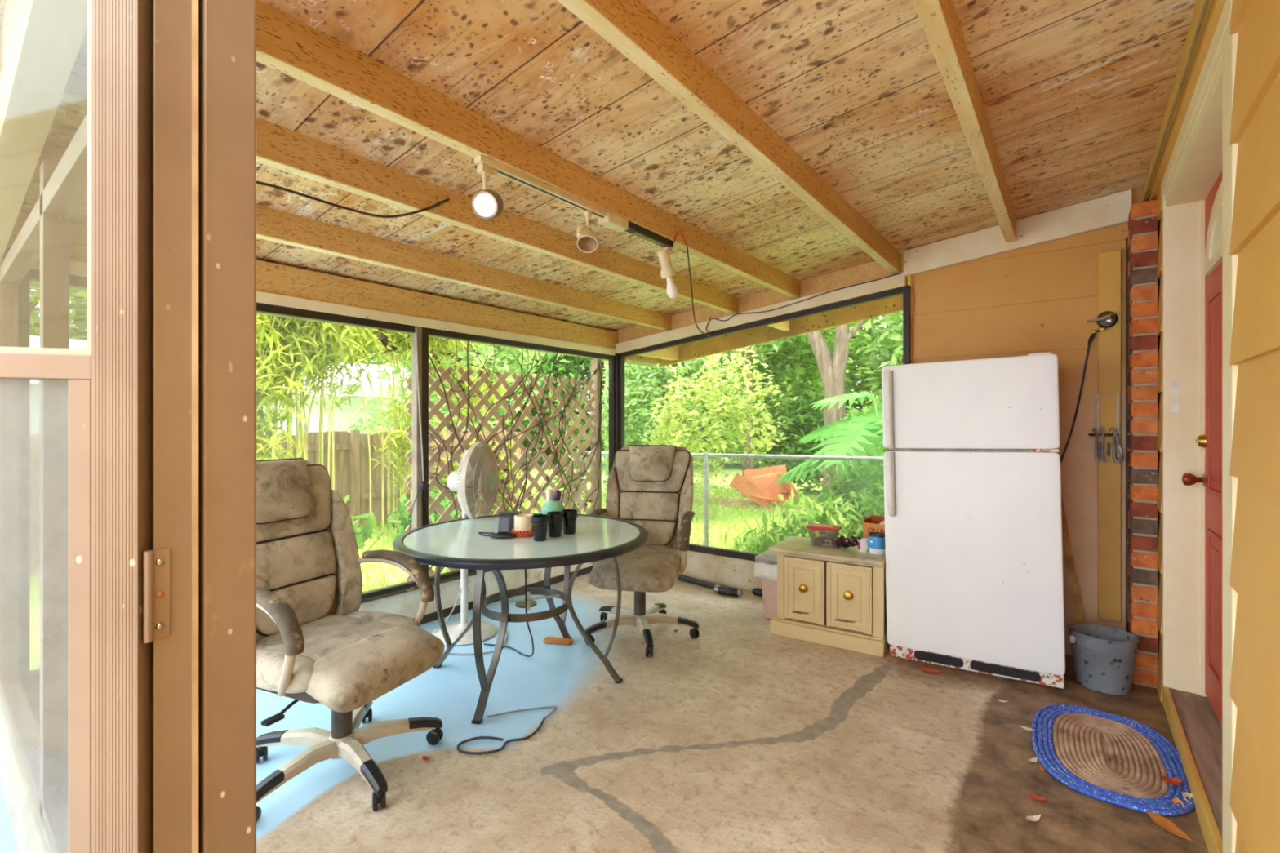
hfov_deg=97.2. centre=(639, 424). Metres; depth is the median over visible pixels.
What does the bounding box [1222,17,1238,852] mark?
trim
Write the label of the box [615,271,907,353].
trim
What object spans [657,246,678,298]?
light
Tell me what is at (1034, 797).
dry leaf
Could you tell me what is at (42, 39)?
trim
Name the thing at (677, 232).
wire
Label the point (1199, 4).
trim
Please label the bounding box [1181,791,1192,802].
dry leaf
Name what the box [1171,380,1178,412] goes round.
sticker
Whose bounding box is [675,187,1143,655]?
wall
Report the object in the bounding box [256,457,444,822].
office chair
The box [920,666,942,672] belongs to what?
dry leaf
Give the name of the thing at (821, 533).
wrapper
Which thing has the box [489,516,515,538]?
phone stand
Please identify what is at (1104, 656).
bucket
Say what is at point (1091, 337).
power cable
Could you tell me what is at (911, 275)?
wire
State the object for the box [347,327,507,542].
bamboo
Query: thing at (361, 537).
young plant
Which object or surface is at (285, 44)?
roof beam
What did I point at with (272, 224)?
roof beam
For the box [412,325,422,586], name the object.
window post
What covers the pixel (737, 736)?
floor
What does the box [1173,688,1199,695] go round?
wall
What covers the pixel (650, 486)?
office chair
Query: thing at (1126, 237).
trim
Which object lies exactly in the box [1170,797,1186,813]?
dry leaf
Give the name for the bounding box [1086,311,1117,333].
wall fitting
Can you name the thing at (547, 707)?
wire
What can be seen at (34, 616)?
ground
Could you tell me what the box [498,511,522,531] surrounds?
box
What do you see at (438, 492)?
spiky plant
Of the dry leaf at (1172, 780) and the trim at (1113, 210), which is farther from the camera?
the trim at (1113, 210)
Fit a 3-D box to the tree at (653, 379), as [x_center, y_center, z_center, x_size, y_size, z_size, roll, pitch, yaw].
[0.372,-0.179,10.859,2.413,3.582,2.198,0,0,-8]
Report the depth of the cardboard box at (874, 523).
3.48 m
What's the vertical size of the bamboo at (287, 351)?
4.131 m
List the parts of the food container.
lid, lid panel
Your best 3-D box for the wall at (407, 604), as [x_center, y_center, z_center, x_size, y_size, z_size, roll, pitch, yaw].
[-1.393,1.183,3.794,0.095,0.235,3.900,0,0,38]
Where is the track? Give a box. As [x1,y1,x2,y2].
[474,155,673,247]
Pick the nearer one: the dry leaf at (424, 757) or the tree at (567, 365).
the dry leaf at (424, 757)
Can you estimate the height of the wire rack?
0.374 m
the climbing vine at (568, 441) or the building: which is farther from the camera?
the building
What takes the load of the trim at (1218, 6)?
attached to the wall at (1255, 573)
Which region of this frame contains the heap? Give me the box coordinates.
[693,497,799,510]
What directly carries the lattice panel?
on the ground at (34, 616)
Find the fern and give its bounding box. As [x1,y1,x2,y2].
[775,391,885,519]
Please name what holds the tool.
on the floor
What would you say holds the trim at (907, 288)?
attached to the wall at (1041, 298)
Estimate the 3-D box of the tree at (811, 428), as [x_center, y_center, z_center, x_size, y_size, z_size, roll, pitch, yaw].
[3.688,0.419,11.540,2.937,2.439,2.056,0,0,38]
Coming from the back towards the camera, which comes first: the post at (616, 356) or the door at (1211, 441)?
the post at (616, 356)
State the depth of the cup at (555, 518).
2.81 m
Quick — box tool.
[751,587,762,596]
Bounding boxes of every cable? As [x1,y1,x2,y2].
[256,181,448,217]
[1060,329,1099,464]
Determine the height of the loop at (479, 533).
0.017 m
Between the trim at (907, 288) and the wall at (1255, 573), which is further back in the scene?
the trim at (907, 288)
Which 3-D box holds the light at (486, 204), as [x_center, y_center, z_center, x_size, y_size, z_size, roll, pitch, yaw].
[-0.537,-0.813,2.001,0.100,0.185,0.102,0,0,13]
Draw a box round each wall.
[0,694,53,852]
[22,562,592,728]
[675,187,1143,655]
[1156,189,1173,702]
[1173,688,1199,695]
[1229,0,1279,852]
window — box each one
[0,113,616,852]
[18,268,423,683]
[423,327,614,582]
[618,284,909,558]
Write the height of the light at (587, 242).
0.174 m
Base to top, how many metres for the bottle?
0.219 m
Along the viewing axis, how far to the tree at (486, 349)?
11.10 m
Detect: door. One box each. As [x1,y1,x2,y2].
[0,0,151,852]
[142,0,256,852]
[1182,171,1222,727]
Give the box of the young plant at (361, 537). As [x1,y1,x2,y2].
[342,493,385,557]
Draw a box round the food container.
[806,523,841,546]
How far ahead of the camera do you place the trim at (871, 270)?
4.30 m
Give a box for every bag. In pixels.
[753,562,777,582]
[831,534,861,548]
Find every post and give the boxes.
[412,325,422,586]
[614,353,618,453]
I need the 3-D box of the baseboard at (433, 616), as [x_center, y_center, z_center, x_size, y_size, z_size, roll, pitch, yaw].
[-1.364,1.275,3.740,0.017,0.050,3.750,0,0,38]
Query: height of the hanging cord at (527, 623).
0.722 m
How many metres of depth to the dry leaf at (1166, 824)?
1.82 m
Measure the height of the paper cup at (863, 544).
0.073 m
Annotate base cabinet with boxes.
[768,535,889,657]
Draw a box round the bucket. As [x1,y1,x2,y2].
[1067,623,1140,695]
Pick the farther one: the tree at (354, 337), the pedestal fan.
the tree at (354, 337)
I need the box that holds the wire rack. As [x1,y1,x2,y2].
[1088,392,1124,462]
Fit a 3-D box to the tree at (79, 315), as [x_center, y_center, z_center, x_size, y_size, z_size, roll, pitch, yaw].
[-16.401,-1.955,14.692,6.090,7.474,8.482,0,0,-30]
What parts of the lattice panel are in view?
post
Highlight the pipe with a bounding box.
[677,574,721,588]
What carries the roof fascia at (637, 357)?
attached to the ceiling
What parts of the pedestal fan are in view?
motor, blade, blade, blade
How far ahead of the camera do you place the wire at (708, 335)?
3.07 m
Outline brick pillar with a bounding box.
[1128,199,1158,688]
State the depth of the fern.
5.90 m
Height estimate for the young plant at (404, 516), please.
0.718 m
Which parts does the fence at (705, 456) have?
fence post, fence post, rail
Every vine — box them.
[428,338,602,568]
[552,404,587,511]
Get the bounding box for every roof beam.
[0,21,789,330]
[6,212,679,360]
[29,146,671,330]
[256,0,799,299]
[556,0,901,274]
[912,0,1016,242]
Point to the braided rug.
(1115, 759)
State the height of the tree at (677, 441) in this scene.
2.656 m
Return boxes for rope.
[408,324,429,530]
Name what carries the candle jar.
on the patio table
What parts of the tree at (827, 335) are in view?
crown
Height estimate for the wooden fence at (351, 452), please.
1.420 m
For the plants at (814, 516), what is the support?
on the ground at (34, 616)
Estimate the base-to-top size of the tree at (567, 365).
8.604 m
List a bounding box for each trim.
[0,0,87,263]
[191,0,198,852]
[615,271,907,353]
[617,253,903,342]
[903,189,1132,276]
[904,285,910,364]
[1097,249,1120,622]
[1125,236,1127,631]
[1143,0,1213,201]
[1148,0,1226,200]
[1160,0,1232,686]
[1165,60,1222,697]
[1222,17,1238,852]
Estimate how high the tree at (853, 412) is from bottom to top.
2.464 m
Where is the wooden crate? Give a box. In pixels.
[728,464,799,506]
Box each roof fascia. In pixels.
[627,355,659,363]
[659,294,902,366]
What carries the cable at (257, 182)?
hanging from the roof beam at (277, 147)
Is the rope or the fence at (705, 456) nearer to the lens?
the rope
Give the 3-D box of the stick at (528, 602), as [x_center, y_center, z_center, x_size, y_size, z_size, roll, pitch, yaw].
[-0.577,0.912,2.917,0.018,0.006,0.291,0,0,-11]
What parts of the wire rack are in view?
wire frame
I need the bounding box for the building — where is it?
[29,335,455,435]
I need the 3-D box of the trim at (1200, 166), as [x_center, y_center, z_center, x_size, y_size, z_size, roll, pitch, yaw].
[2.063,0.075,2.027,0.135,2.280,1.470,0,0,38]
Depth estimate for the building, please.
12.22 m
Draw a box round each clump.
[724,504,799,553]
[806,453,884,531]
[853,470,884,537]
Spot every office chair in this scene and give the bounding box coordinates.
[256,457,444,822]
[584,444,699,657]
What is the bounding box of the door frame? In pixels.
[152,0,191,852]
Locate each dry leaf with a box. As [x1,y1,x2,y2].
[422,755,429,759]
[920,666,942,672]
[1019,725,1031,730]
[1026,814,1040,822]
[1027,756,1037,762]
[1027,793,1047,800]
[1146,810,1192,840]
[1161,775,1182,785]
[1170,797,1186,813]
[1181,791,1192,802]
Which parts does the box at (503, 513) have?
box lid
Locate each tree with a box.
[29,283,87,385]
[324,337,387,398]
[337,337,545,434]
[357,345,515,431]
[431,438,528,516]
[472,345,627,466]
[577,347,754,466]
[601,355,724,490]
[642,345,786,519]
[679,318,884,468]
[723,311,902,508]
[723,332,834,474]
[737,319,871,497]
[757,385,876,497]
[780,312,902,435]
[840,377,885,476]
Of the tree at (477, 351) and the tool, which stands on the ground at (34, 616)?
the tree at (477, 351)
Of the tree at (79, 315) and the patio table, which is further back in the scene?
the tree at (79, 315)
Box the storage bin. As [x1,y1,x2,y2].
[755,549,777,618]
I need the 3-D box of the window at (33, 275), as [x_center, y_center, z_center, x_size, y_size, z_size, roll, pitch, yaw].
[-1.963,0.205,2.967,0.045,1.666,1.775,0,0,38]
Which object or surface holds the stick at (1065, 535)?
on the floor
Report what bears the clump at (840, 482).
on the ground at (34, 616)
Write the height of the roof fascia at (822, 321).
0.734 m
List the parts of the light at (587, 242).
knob, lamp shade, lamp stem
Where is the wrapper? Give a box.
[818,531,832,537]
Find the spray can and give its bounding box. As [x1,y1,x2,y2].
[714,584,742,596]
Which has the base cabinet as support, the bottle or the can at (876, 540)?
the can at (876, 540)
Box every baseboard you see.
[39,565,593,728]
[1157,671,1222,852]
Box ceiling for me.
[0,0,1196,332]
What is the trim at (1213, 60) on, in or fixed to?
attached to the wall at (1255, 573)
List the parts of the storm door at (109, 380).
glass pane, sash, sash, door frame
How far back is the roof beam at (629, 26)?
1.83 m
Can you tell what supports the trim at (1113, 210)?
attached to the wall at (1041, 298)
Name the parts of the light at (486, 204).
stem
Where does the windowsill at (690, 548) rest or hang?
on the wall at (1041, 298)
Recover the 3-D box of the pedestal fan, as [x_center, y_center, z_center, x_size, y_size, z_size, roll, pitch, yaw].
[-1.089,0.706,3.496,0.400,1.188,0.486,0,0,8]
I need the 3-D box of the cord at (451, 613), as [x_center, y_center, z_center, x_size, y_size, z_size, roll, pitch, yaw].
[-1.026,1.150,3.344,0.562,0.303,0.444,0,0,-29]
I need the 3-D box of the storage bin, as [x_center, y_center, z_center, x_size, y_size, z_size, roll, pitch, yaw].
[1.050,1.084,3.842,0.400,0.432,0.515,0,0,34]
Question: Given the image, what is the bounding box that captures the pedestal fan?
[431,442,498,645]
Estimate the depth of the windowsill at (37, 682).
3.48 m
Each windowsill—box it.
[20,569,491,688]
[688,547,755,561]
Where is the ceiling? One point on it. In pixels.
(1075, 94)
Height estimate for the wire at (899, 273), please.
0.172 m
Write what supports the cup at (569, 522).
on the patio table
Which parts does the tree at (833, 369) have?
crown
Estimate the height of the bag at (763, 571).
0.117 m
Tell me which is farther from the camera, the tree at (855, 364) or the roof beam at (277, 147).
the tree at (855, 364)
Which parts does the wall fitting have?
lever, plate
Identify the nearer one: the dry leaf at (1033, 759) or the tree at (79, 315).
the dry leaf at (1033, 759)
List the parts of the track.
track rail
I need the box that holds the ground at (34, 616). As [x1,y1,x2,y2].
[29,438,822,671]
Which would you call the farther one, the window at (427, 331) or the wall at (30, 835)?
the window at (427, 331)
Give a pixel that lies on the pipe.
(709, 584)
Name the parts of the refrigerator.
handle, handle, freezer door, door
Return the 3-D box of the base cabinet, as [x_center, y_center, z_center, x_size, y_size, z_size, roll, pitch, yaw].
[1.192,1.032,3.492,0.665,0.535,0.467,0,0,33]
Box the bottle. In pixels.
[537,488,564,531]
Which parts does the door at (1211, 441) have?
knob, fanlight frame, panel moulding, fanlight pane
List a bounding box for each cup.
[530,514,548,541]
[546,511,564,537]
[561,509,577,534]
[857,537,868,551]
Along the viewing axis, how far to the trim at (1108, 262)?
3.05 m
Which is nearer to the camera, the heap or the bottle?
the bottle
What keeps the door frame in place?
attached to the wall at (30, 835)
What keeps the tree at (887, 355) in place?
on the ground at (34, 616)
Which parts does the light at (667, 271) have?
lamp stem, bulb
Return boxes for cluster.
[375,328,408,353]
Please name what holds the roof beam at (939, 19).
attached to the ceiling
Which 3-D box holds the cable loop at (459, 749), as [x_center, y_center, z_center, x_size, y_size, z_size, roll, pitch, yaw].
[-0.549,1.288,2.319,0.387,0.019,0.141,0,0,-31]
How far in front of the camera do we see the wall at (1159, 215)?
2.71 m
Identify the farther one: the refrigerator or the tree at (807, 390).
the tree at (807, 390)
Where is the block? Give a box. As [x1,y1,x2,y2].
[542,636,573,644]
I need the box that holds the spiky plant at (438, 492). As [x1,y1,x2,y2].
[399,478,471,519]
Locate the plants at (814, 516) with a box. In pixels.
[751,488,884,550]
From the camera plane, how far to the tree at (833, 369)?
9.18 m
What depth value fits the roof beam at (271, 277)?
3.54 m
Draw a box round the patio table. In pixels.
[392,512,648,724]
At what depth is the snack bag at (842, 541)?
3.44 m
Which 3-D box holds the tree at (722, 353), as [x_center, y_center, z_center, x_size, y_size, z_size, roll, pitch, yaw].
[0.599,-2.789,20.031,5.960,9.198,8.149,0,0,-5]
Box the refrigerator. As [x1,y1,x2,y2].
[881,351,1065,688]
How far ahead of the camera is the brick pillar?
2.80 m
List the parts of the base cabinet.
knob, panel moulding, door, knob, panel moulding, door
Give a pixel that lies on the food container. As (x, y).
(812, 526)
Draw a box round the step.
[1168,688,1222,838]
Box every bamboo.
[256,313,400,489]
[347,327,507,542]
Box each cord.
[433,586,507,654]
[483,568,533,657]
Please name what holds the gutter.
attached to the roof fascia at (637, 357)
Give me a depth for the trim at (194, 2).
0.60 m
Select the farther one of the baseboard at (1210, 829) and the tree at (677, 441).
the tree at (677, 441)
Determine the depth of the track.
2.34 m
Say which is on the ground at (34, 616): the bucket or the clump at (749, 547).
the clump at (749, 547)
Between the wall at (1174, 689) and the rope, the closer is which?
the wall at (1174, 689)
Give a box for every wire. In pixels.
[487,706,557,718]
[672,231,687,247]
[686,246,711,337]
[711,272,900,321]
[911,275,913,364]
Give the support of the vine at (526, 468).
attached to the lattice panel
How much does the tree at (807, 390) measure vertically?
3.946 m
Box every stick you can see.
[508,594,559,603]
[526,591,530,610]
[1061,493,1084,623]
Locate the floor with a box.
[0,573,1208,852]
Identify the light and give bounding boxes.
[471,163,503,220]
[577,209,597,253]
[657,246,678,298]
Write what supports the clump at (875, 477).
on the ground at (34, 616)
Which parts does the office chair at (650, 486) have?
armrest, arm, arm, arm, seat, panel, panel, panel, backrest, arm, arm, armrest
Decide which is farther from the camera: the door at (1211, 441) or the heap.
the heap
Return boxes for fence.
[29,428,520,575]
[577,450,884,549]
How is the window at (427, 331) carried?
on the windowsill at (37, 682)
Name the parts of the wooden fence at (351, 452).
rail, rail, fence post, fence post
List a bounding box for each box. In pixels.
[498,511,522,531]
[862,515,884,538]
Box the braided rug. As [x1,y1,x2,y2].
[1031,704,1195,816]
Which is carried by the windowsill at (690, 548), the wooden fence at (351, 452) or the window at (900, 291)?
the window at (900, 291)
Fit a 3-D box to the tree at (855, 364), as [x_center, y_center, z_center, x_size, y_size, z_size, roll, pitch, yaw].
[4.292,-2.820,19.099,6.651,9.065,7.724,0,0,4]
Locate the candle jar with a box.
[511,513,533,537]
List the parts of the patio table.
leg, leg, glass, leg, leg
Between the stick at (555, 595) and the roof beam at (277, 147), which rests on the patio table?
the stick at (555, 595)
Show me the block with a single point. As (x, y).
(553, 640)
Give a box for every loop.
[456,717,545,755]
[477,532,493,536]
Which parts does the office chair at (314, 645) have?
armrest, tilt lever, panel, arm, panel, panel, arm, backrest, seat, arm, arm, armrest, arm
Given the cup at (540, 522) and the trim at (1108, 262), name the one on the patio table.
the cup at (540, 522)
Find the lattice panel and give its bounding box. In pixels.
[404,359,601,581]
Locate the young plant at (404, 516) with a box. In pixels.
[384,490,462,538]
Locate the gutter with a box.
[29,280,657,366]
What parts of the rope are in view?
thin cord, black cord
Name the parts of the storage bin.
lid, lid handle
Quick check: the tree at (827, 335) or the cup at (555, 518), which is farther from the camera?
the tree at (827, 335)

